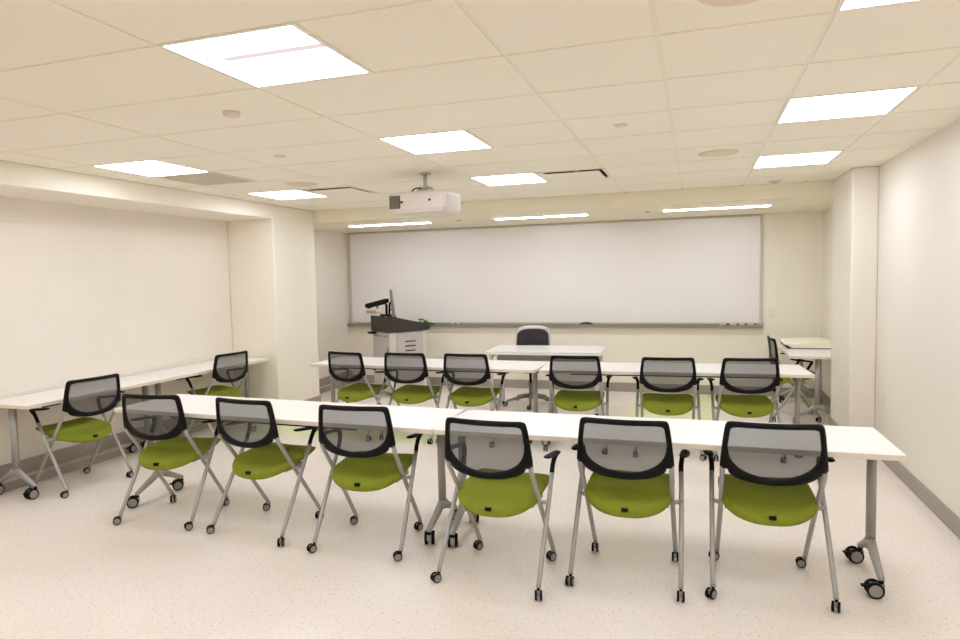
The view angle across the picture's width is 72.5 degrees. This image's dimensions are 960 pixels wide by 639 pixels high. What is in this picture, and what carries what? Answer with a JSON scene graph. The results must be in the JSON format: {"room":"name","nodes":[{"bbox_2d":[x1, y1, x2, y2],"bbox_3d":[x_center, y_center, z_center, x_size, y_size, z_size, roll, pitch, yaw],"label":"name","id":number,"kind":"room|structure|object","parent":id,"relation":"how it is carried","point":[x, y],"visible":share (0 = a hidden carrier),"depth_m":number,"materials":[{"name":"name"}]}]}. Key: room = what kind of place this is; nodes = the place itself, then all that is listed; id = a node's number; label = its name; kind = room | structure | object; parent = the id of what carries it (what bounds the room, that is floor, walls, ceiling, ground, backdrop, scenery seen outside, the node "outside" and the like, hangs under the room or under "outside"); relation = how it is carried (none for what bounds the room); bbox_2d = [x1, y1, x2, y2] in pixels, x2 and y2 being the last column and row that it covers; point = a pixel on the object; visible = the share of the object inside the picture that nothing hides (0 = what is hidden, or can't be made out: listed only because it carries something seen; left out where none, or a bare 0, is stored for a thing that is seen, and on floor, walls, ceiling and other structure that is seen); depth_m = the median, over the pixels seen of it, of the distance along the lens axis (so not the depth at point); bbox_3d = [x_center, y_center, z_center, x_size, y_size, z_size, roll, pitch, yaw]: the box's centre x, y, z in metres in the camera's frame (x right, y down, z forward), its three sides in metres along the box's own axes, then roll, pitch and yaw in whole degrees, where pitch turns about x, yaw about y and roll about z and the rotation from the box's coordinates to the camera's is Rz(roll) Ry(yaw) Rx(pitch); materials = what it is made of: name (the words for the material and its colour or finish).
{"room":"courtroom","nodes":[
{"label":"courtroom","id":0,"kind":"room"},
{"bbox_2d":[0,196,233,465],"bbox_3d":[-3.925,0.046,5.596,0.100,2.680,10.910,0,4,18],"label":"wall","id":1,"kind":"structure","parent":0,"point":[86,291],"depth_m":6.29,"materials":[{"name":"beige paint"}]},
{"bbox_2d":[0,376,337,478],"bbox_3d":[-3.807,1.284,5.644,0.095,0.200,10.710,0,4,18],"label":"baseboard","id":2,"kind":"structure","parent":1,"relation":"attached to","point":[30,464],"depth_m":6.00,"materials":[{"name":"grey rubber"}]},
{"bbox_2d":[191,380,196,389],"bbox_3d":[-3.253,0.756,7.456,0.010,0.130,0.084,0,4,18],"label":"wall outlet","id":3,"kind":"object","parent":1,"relation":"attached to","point":[193,382],"visible":0.73,"depth_m":7.45,"materials":[{"name":"beige plastic"}]},
{"bbox_2d":[0,160,271,220],"bbox_3d":[-4.020,-1.014,4.096,0.660,0.170,7.950,0,4,18],"label":"beam","id":4,"kind":"structure","parent":0,"point":[17,180],"depth_m":5.80,"materials":[{"name":"beige paint"}]},
{"bbox_2d":[227,205,319,400],"bbox_3d":[-2.613,-0.107,8.360,0.660,2.580,0.890,0,4,18],"label":"wall column","id":5,"kind":"structure","parent":0,"point":[272,261],"depth_m":7.98,"materials":[{"name":"beige paint"}]},
{"bbox_2d":[304,395,320,401],"bbox_3d":[-2.584,1.111,8.430,0.672,0.140,0.902,0,4,18],"label":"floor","id":6,"kind":"structure","parent":5,"relation":"attached to","point":[317,398],"depth_m":8.63,"materials":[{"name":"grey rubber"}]},
{"bbox_2d":[314,229,350,378],"bbox_3d":[-2.455,-0.122,9.763,0.080,2.425,1.870,0,4,18],"label":"wall","id":7,"kind":"structure","parent":0,"point":[330,247],"depth_m":10.09,"materials":[{"name":"beige paint"}]},
{"bbox_2d":[0,0,959,210],"bbox_3d":[-0.575,-1.221,3.403,6.318,0.190,8.820,0,4,18],"label":"ceiling","id":8,"kind":"structure","parent":0,"point":[547,84],"depth_m":3.21,"materials":[{"name":"tile"}]},
{"bbox_2d":[90,159,210,176],"bbox_3d":[-2.603,-1.200,5.207,0.610,0.008,0.610,0,4,18],"label":"recessed light","id":9,"kind":"object","parent":8,"relation":"in","point":[151,168],"visible":1,"depth_m":5.17,"materials":[{"name":"white plastic"}]},
{"bbox_2d":[156,171,257,185],"bbox_3d":[-2.412,-1.243,5.784,0.606,0.013,0.606,0,4,18],"label":"panel","id":10,"kind":"object","parent":8,"relation":"attached to","point":[209,178],"visible":0.86,"depth_m":5.77,"materials":[{"name":"beige"}]},
{"bbox_2d":[223,110,239,117],"bbox_3d":[-1.340,-1.106,3.529,0.090,0.024,0.090,0,4,18],"label":"smoke detector","id":11,"kind":"object","parent":8,"relation":"attached to","point":[227,113],"visible":1,"depth_m":3.50,"materials":[{"name":"beige plastic"}]},
{"bbox_2d":[157,21,372,87],"bbox_3d":[-0.860,-1.077,2.710,0.610,0.009,0.610,0,4,18],"label":"recessed light","id":12,"kind":"object","parent":8,"relation":"in","point":[285,53],"visible":1,"depth_m":2.65,"materials":[{"name":"white plastic"}]},
{"bbox_2d":[274,155,285,157],"bbox_3d":[-1.464,-1.192,4.787,0.084,0.008,0.084,0,4,18],"label":"sprinkler","id":13,"kind":"object","parent":8,"relation":"attached to","point":[276,156],"visible":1,"depth_m":4.76,"materials":[{"name":"beige plastic"}]},
{"bbox_2d":[246,190,326,199],"bbox_3d":[-2.031,-1.323,6.940,0.610,0.008,0.610,0,4,18],"label":"recessed light","id":14,"kind":"object","parent":8,"relation":"in","point":[285,194],"visible":0.88,"depth_m":6.92,"materials":[{"name":"white plastic"}]},
{"bbox_2d":[286,182,317,186],"bbox_3d":[-1.683,-1.276,6.185,0.290,0.008,0.290,0,4,18],"label":"ceiling speaker","id":15,"kind":"object","parent":8,"relation":"attached to","point":[300,184],"visible":1,"depth_m":6.15,"materials":[{"name":"beige"}]},
{"bbox_2d":[289,183,314,186],"bbox_3d":[-1.683,-1.274,6.185,0.244,0.002,0.244,0,4,18],"label":"grille","id":16,"kind":"object","parent":15,"relation":"attached to","point":[290,184],"depth_m":6.17,"materials":[{"name":"beige metal"}]},
{"bbox_2d":[297,185,378,196],"bbox_3d":[-1.453,-1.356,6.747,0.610,0.081,0.610,0,4,18],"label":"ceiling vent","id":17,"kind":"object","parent":8,"relation":"in","point":[349,190],"visible":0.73,"depth_m":6.76,"materials":[{"name":"white metal"}]},
{"bbox_2d":[389,172,460,216],"bbox_3d":[-0.469,-1.099,5.719,0.530,0.352,0.415,0,4,19],"label":"projector","id":18,"kind":"object","parent":8,"relation":"hanging from","point":[423,202],"visible":1,"depth_m":5.57,"materials":[{"name":"white plastic"}]},
{"bbox_2d":[389,196,399,208],"bbox_3d":[-0.729,-1.003,5.606,0.101,0.110,0.018,0,4,19],"label":"grille","id":19,"kind":"object","parent":18,"relation":"attached to","point":[394,201],"depth_m":5.60,"materials":[{"name":"grey"}]},
{"bbox_2d":[447,193,460,208],"bbox_3d":[-0.225,-1.018,5.629,0.010,0.106,0.290,0,4,19],"label":"grille","id":20,"kind":"object","parent":18,"relation":"attached to","point":[453,200],"depth_m":5.61,"materials":[{"name":"grey plastic"}]},
{"bbox_2d":[376,129,493,154],"bbox_3d":[-0.287,-1.200,4.443,0.610,0.008,0.610,0,4,18],"label":"recessed light","id":21,"kind":"object","parent":8,"relation":"in","point":[453,140],"visible":1,"depth_m":4.40,"materials":[{"name":"white plastic"}]},
{"bbox_2d":[469,172,546,185],"bbox_3d":[0.284,-1.322,6.175,0.610,0.008,0.610,0,4,18],"label":"recessed light","id":22,"kind":"object","parent":8,"relation":"in","point":[521,178],"visible":0.92,"depth_m":6.14,"materials":[{"name":"white plastic"}]},
{"bbox_2d":[534,167,611,181],"bbox_3d":[0.863,-1.355,5.982,0.610,0.081,0.610,0,4,18],"label":"ceiling vent","id":23,"kind":"object","parent":8,"relation":"in","point":[590,173],"visible":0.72,"depth_m":6.01,"materials":[{"name":"white metal"}]},
{"bbox_2d":[614,123,626,126],"bbox_3d":[0.863,-1.191,4.018,0.084,0.008,0.084,0,4,18],"label":"sprinkler","id":24,"kind":"object","parent":8,"relation":"attached to","point":[619,124],"visible":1,"depth_m":4.00,"materials":[{"name":"beige plastic"}]},
{"bbox_2d":[698,149,738,156],"bbox_3d":[1.831,-1.275,5.025,0.290,0.008,0.290,0,4,18],"label":"ceiling speaker","id":25,"kind":"object","parent":8,"relation":"attached to","point":[722,152],"visible":1,"depth_m":5.00,"materials":[{"name":"beige"}]},
{"bbox_2d":[702,151,734,156],"bbox_3d":[1.831,-1.272,5.025,0.244,0.002,0.244,0,4,18],"label":"grille","id":26,"kind":"object","parent":25,"relation":"attached to","point":[707,153],"depth_m":5.01,"materials":[{"name":"beige metal"}]},
{"bbox_2d":[697,0,759,5],"bbox_3d":[0.843,-1.069,2.110,0.290,0.008,0.290,0,4,18],"label":"ceiling speaker","id":27,"kind":"object","parent":8,"relation":"attached to","point":[707,2],"visible":1,"depth_m":2.21,"materials":[{"name":"beige"}]},
{"bbox_2d":[706,0,752,3],"bbox_3d":[0.843,-1.066,2.110,0.244,0.002,0.244,0,4,18],"label":"grille","id":28,"kind":"object","parent":27,"relation":"attached to","point":[707,1],"depth_m":2.21,"materials":[{"name":"beige"}]},
{"bbox_2d":[769,180,781,184],"bbox_3d":[2.989,-1.385,6.629,0.120,0.040,0.120,0,4,18],"label":"ceiling sensor","id":29,"kind":"object","parent":8,"relation":"attached to","point":[774,182],"visible":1,"depth_m":6.60,"materials":[{"name":"beige plastic"}]},
{"bbox_2d":[752,150,843,167],"bbox_3d":[2.600,-1.321,5.411,0.610,0.008,0.610,0,4,18],"label":"recessed light","id":30,"kind":"object","parent":8,"relation":"in","point":[825,157],"visible":0.99,"depth_m":5.38,"materials":[{"name":"white plastic"}]},
{"bbox_2d":[775,85,920,123],"bbox_3d":[2.028,-1.199,3.678,0.610,0.008,0.610,0,4,18],"label":"recessed light","id":31,"kind":"object","parent":8,"relation":"in","point":[878,101],"visible":1,"depth_m":3.63,"materials":[{"name":"white plastic"}]},
{"bbox_2d":[834,0,926,12],"bbox_3d":[1.456,-1.077,1.946,0.610,0.008,0.610,0,4,18],"label":"recessed light","id":32,"kind":"object","parent":8,"relation":"in","point":[843,5],"visible":1,"depth_m":2.26,"materials":[{"name":"white plastic"}]},
{"bbox_2d":[841,0,911,9],"bbox_3d":[1.456,-1.076,1.946,0.578,0.005,0.578,0,4,18],"label":"diffuser","id":33,"kind":"object","parent":32,"relation":"attached to","point":[845,4],"depth_m":2.26,"materials":[{"name":"white plastic"}]},
{"bbox_2d":[0,382,959,638],"bbox_3d":[-0.536,1.434,4.575,7.178,0.100,10.910,0,4,18],"label":"floor","id":34,"kind":"structure","parent":0,"point":[67,571],"depth_m":3.84,"materials":[{"name":"plastic"}]},
{"bbox_2d":[29,373,133,498],"bbox_3d":[-3.372,0.925,5.490,0.572,0.916,0.663,0,4,24],"label":"chair","id":35,"kind":"object","parent":34,"relation":"on","point":[83,398],"visible":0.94,"depth_m":5.36,"materials":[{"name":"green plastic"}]},
{"bbox_2d":[0,376,172,499],"bbox_3d":[-3.494,0.989,5.819,0.540,0.752,1.483,0,4,18],"label":"folding table","id":36,"kind":"object","parent":34,"relation":"on","point":[48,398],"visible":0.73,"depth_m":5.22,"materials":[{"name":"white laminate"}]},
{"bbox_2d":[113,394,229,530],"bbox_3d":[-2.195,0.952,4.694,0.653,0.916,0.545,0,4,13],"label":"chair","id":37,"kind":"object","parent":34,"relation":"on","point":[145,417],"visible":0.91,"depth_m":4.51,"materials":[{"name":"green fabric"}]},
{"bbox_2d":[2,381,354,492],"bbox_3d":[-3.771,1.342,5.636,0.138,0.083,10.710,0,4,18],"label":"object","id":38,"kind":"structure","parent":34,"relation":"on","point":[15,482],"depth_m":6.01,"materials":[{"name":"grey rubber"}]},
{"bbox_2d":[130,358,268,447],"bbox_3d":[-3.025,0.889,7.240,0.540,0.752,1.533,0,4,18],"label":"folding table","id":39,"kind":"object","parent":34,"relation":"on","point":[182,372],"visible":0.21,"depth_m":6.88,"materials":[{"name":"white laminate"}]},
{"bbox_2d":[186,351,247,435],"bbox_3d":[-2.855,0.810,7.133,0.528,0.916,0.651,0,4,24],"label":"chair","id":40,"kind":"object","parent":34,"relation":"on","point":[229,367],"visible":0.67,"depth_m":7.01,"materials":[{"name":"black plastic"}]},
{"bbox_2d":[206,397,323,545],"bbox_3d":[-1.438,0.953,4.433,0.653,0.916,0.548,0,4,23],"label":"chair","id":41,"kind":"object","parent":34,"relation":"on","point":[244,424],"visible":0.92,"depth_m":4.27,"materials":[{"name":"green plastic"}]},
{"bbox_2d":[114,394,465,543],"bbox_3d":[-1.376,1.014,4.675,2.560,0.760,0.610,0,4,20],"label":"folding table","id":42,"kind":"object","parent":34,"relation":"on","point":[408,419],"visible":0.59,"depth_m":4.46,"materials":[{"name":"white laminate"}]},
{"bbox_2d":[328,351,387,404],"bbox_3d":[-1.296,0.781,7.083,0.653,0.916,0.574,1,4,30],"label":"chair","id":43,"kind":"object","parent":34,"relation":"on","point":[345,367],"visible":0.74,"depth_m":6.90,"materials":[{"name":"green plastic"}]},
{"bbox_2d":[306,404,422,561],"bbox_3d":[-0.696,0.956,4.146,0.647,0.916,0.547,0,4,15],"label":"chair","id":44,"kind":"object","parent":34,"relation":"on","point":[363,435],"visible":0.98,"depth_m":3.97,"materials":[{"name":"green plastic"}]},
{"bbox_2d":[362,315,429,394],"bbox_3d":[-1.218,0.508,9.541,0.825,1.144,0.600,-4,4,-34],"label":"lectern","id":45,"kind":"object","parent":34,"relation":"on","point":[390,334],"visible":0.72,"depth_m":9.33,"materials":[{"name":"grey"}]},
{"bbox_2d":[365,299,391,315],"bbox_3d":[-1.445,-0.170,9.299,0.369,0.245,0.200,-2,4,-6],"label":"camera","id":46,"kind":"object","parent":45,"relation":"on","point":[383,301],"visible":1,"depth_m":9.25,"materials":[{"name":"black plastic"}]},
{"bbox_2d":[366,310,382,313],"bbox_3d":[-1.481,-0.096,9.300,0.268,0.074,0.047,-2,4,-6],"label":"lamp","id":47,"kind":"object","parent":46,"relation":"attached to","point":[367,311],"depth_m":9.28,"materials":[{"name":"beige plastic"}]},
{"bbox_2d":[386,289,395,316],"bbox_3d":[-1.284,-0.233,9.446,0.140,0.402,0.440,-2,4,-6],"label":"monitor","id":48,"kind":"object","parent":45,"relation":"on","point":[391,304],"visible":0.89,"depth_m":9.24,"materials":[{"name":"grey"}]},
{"bbox_2d":[384,352,443,443],"bbox_3d":[-0.683,0.780,6.902,0.644,0.916,0.572,0,4,21],"label":"chair","id":49,"kind":"object","parent":34,"relation":"on","point":[404,368],"visible":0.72,"depth_m":6.71,"materials":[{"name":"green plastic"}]},
{"bbox_2d":[310,357,549,442],"bbox_3d":[-0.554,0.844,7.083,2.544,0.760,0.660,0,4,19],"label":"folding table","id":50,"kind":"object","parent":34,"relation":"on","point":[496,366],"visible":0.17,"depth_m":6.80,"materials":[{"name":"white laminate"}]},
{"bbox_2d":[436,353,506,442],"bbox_3d":[-0.068,0.780,6.704,0.654,0.916,0.531,0,4,20],"label":"chair","id":51,"kind":"object","parent":34,"relation":"on","point":[467,370],"visible":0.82,"depth_m":6.51,"materials":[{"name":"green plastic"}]},
{"bbox_2d":[430,417,560,600],"bbox_3d":[0.112,0.969,3.674,0.646,0.916,0.546,0,4,22],"label":"chair","id":52,"kind":"object","parent":34,"relation":"on","point":[496,456],"visible":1,"depth_m":3.50,"materials":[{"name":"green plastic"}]},
{"bbox_2d":[503,325,550,409],"bbox_3d":[0.662,0.606,8.453,0.703,1.010,0.695,0,4,14],"label":"office chair","id":53,"kind":"object","parent":34,"relation":"on","point":[525,335],"visible":0.59,"depth_m":8.67,"materials":[{"name":"grey"}]},
{"bbox_2d":[485,345,605,414],"bbox_3d":[0.836,0.743,8.168,1.400,0.765,0.750,0,4,15],"label":"desk","id":54,"kind":"object","parent":34,"relation":"on","point":[503,352],"visible":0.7,"depth_m":8.05,"materials":[{"name":"white laminate"}]},
{"bbox_2d":[543,355,611,450],"bbox_3d":[0.956,0.780,6.364,0.643,0.916,0.547,0,4,17],"label":"chair","id":55,"kind":"object","parent":34,"relation":"on","point":[568,372],"visible":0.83,"depth_m":6.18,"materials":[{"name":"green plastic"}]},
{"bbox_2d":[565,417,689,601],"bbox_3d":[0.825,0.958,3.623,0.642,0.916,0.544,0,4,20],"label":"chair","id":56,"kind":"object","parent":34,"relation":"on","point":[628,460],"visible":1,"depth_m":3.45,"materials":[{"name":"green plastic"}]},
{"bbox_2d":[632,357,706,460],"bbox_3d":[1.754,0.781,6.099,0.656,0.916,0.548,0,4,15],"label":"chair","id":57,"kind":"object","parent":34,"relation":"on","point":[659,374],"visible":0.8,"depth_m":5.91,"materials":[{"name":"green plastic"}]},
{"bbox_2d":[433,410,906,598],"bbox_3d":[0.992,1.017,3.856,2.470,0.760,0.610,0,4,18],"label":"folding table","id":58,"kind":"object","parent":34,"relation":"on","point":[867,443],"visible":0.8,"depth_m":3.66,"materials":[{"name":"white laminate"}]},
{"bbox_2d":[539,362,814,445],"bbox_3d":[1.826,0.842,6.343,2.442,0.760,0.660,0,4,15],"label":"folding table","id":59,"kind":"object","parent":34,"relation":"on","point":[797,372],"visible":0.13,"depth_m":6.11,"materials":[{"name":"white laminate"}]},
{"bbox_2d":[707,358,782,460],"bbox_3d":[2.410,0.777,5.946,0.643,0.916,0.553,0,4,11],"label":"chair","id":60,"kind":"object","parent":34,"relation":"on","point":[737,375],"visible":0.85,"depth_m":5.75,"materials":[{"name":"green fabric"}]},
{"bbox_2d":[703,421,840,612],"bbox_3d":[1.521,0.953,3.473,0.648,0.916,0.549,0,4,16],"label":"chair","id":61,"kind":"object","parent":34,"relation":"on","point":[771,467],"visible":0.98,"depth_m":3.29,"materials":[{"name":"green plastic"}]},
{"bbox_2d":[767,335,821,421],"bbox_3d":[3.558,0.657,7.452,0.528,0.916,0.653,0,4,15],"label":"chair","id":62,"kind":"object","parent":34,"relation":"on","point":[773,351],"visible":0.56,"depth_m":7.26,"materials":[{"name":"black plastic"}]},
{"bbox_2d":[776,342,830,423],"bbox_3d":[3.833,0.718,7.636,0.585,0.760,1.520,0,4,18],"label":"folding table","id":63,"kind":"object","parent":34,"relation":"on","point":[817,355],"visible":0.52,"depth_m":7.04,"materials":[{"name":"white laminate"}]},
{"bbox_2d":[781,342,830,348],"bbox_3d":[3.946,0.313,7.897,0.505,0.008,0.700,0,4,18],"label":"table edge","id":64,"kind":"object","parent":63,"relation":"on","point":[787,346],"visible":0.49,"depth_m":7.60,"materials":[{"name":"grey"}]},
{"bbox_2d":[779,337,830,347],"bbox_3d":[3.929,0.273,7.889,0.556,0.072,0.700,0,4,18],"label":"table top","id":65,"kind":"object","parent":64,"relation":"on","point":[799,342],"visible":0.83,"depth_m":7.63,"materials":[{"name":"white laminate"}]},
{"bbox_2d":[313,180,833,232],"bbox_3d":[0.791,-1.407,8.591,6.978,0.155,1.890,0,4,18],"label":"ceiling","id":66,"kind":"structure","parent":0,"point":[811,196],"depth_m":7.77,"materials":[{"name":"beige paint"}]},
{"bbox_2d":[349,222,431,226],"bbox_3d":[-1.249,-1.308,9.013,1.220,0.011,0.124,0,4,18],"label":"recessed light","id":67,"kind":"object","parent":66,"relation":"in","point":[414,222],"visible":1,"depth_m":8.97,"materials":[{"name":"white plastic"}]},
{"bbox_2d":[494,214,587,219],"bbox_3d":[0.769,-1.307,8.347,1.210,0.011,0.124,0,4,18],"label":"recessed light","id":68,"kind":"object","parent":66,"relation":"in","point":[573,214],"visible":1,"depth_m":8.30,"materials":[{"name":"white plastic"}]},
{"bbox_2d":[662,205,770,211],"bbox_3d":[2.768,-1.306,7.687,1.200,0.011,0.124,0,4,18],"label":"recessed light","id":69,"kind":"object","parent":66,"relation":"in","point":[752,205],"visible":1,"depth_m":7.66,"materials":[{"name":"white"}]},
{"bbox_2d":[347,211,822,387],"bbox_3d":[1.126,-0.314,9.607,6.978,2.680,0.100,0,4,18],"label":"wall","id":70,"kind":"structure","parent":0,"point":[792,242],"depth_m":8.87,"materials":[{"name":"beige paint"}]},
{"bbox_2d":[347,214,762,327],"bbox_3d":[0.794,-0.635,9.597,6.195,1.495,0.085,0,4,18],"label":"whiteboard","id":71,"kind":"object","parent":70,"relation":"attached to","point":[699,272],"visible":0.98,"depth_m":9.45,"materials":[{"name":"white ceramic"}]},
{"bbox_2d":[417,319,435,322],"bbox_3d":[-0.837,0.029,10.172,0.347,0.061,0.074,0,4,18],"label":"cloth","id":72,"kind":"object","parent":71,"relation":"on","point":[427,320],"visible":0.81,"depth_m":10.16,"materials":[{"name":"green fabric"}]},
{"bbox_2d":[347,322,762,327],"bbox_3d":[0.809,0.076,9.642,6.195,0.070,0.085,0,4,18],"label":"marker tray","id":73,"kind":"object","parent":71,"relation":"on","point":[438,324],"depth_m":9.33,"materials":[{"name":"silver metal"}]},
{"bbox_2d":[355,375,814,397],"bbox_3d":[1.173,0.965,9.623,6.898,0.125,0.012,0,4,18],"label":"baseboard","id":74,"kind":"structure","parent":70,"relation":"attached to","point":[509,383],"depth_m":9.38,"materials":[{"name":"grey rubber"}]},
{"bbox_2d":[830,166,878,428],"bbox_3d":[3.606,-0.106,6.329,0.213,2.580,0.870,0,4,18],"label":"wall column","id":75,"kind":"structure","parent":0,"point":[856,191],"depth_m":5.95,"materials":[{"name":"paint"}]},
{"bbox_2d":[821,119,959,517],"bbox_3d":[2.796,0.048,3.377,0.100,2.680,10.910,0,4,18],"label":"wall","id":76,"kind":"structure","parent":0,"point":[918,324],"depth_m":4.75,"materials":[{"name":"paint"}]},
{"bbox_2d":[821,390,959,538],"bbox_3d":[2.668,1.315,3.509,0.225,0.140,10.710,0,4,18],"label":"baseboard","id":77,"kind":"structure","parent":76,"relation":"attached to","point":[946,515],"depth_m":4.66,"materials":[{"name":"grey rubber"}]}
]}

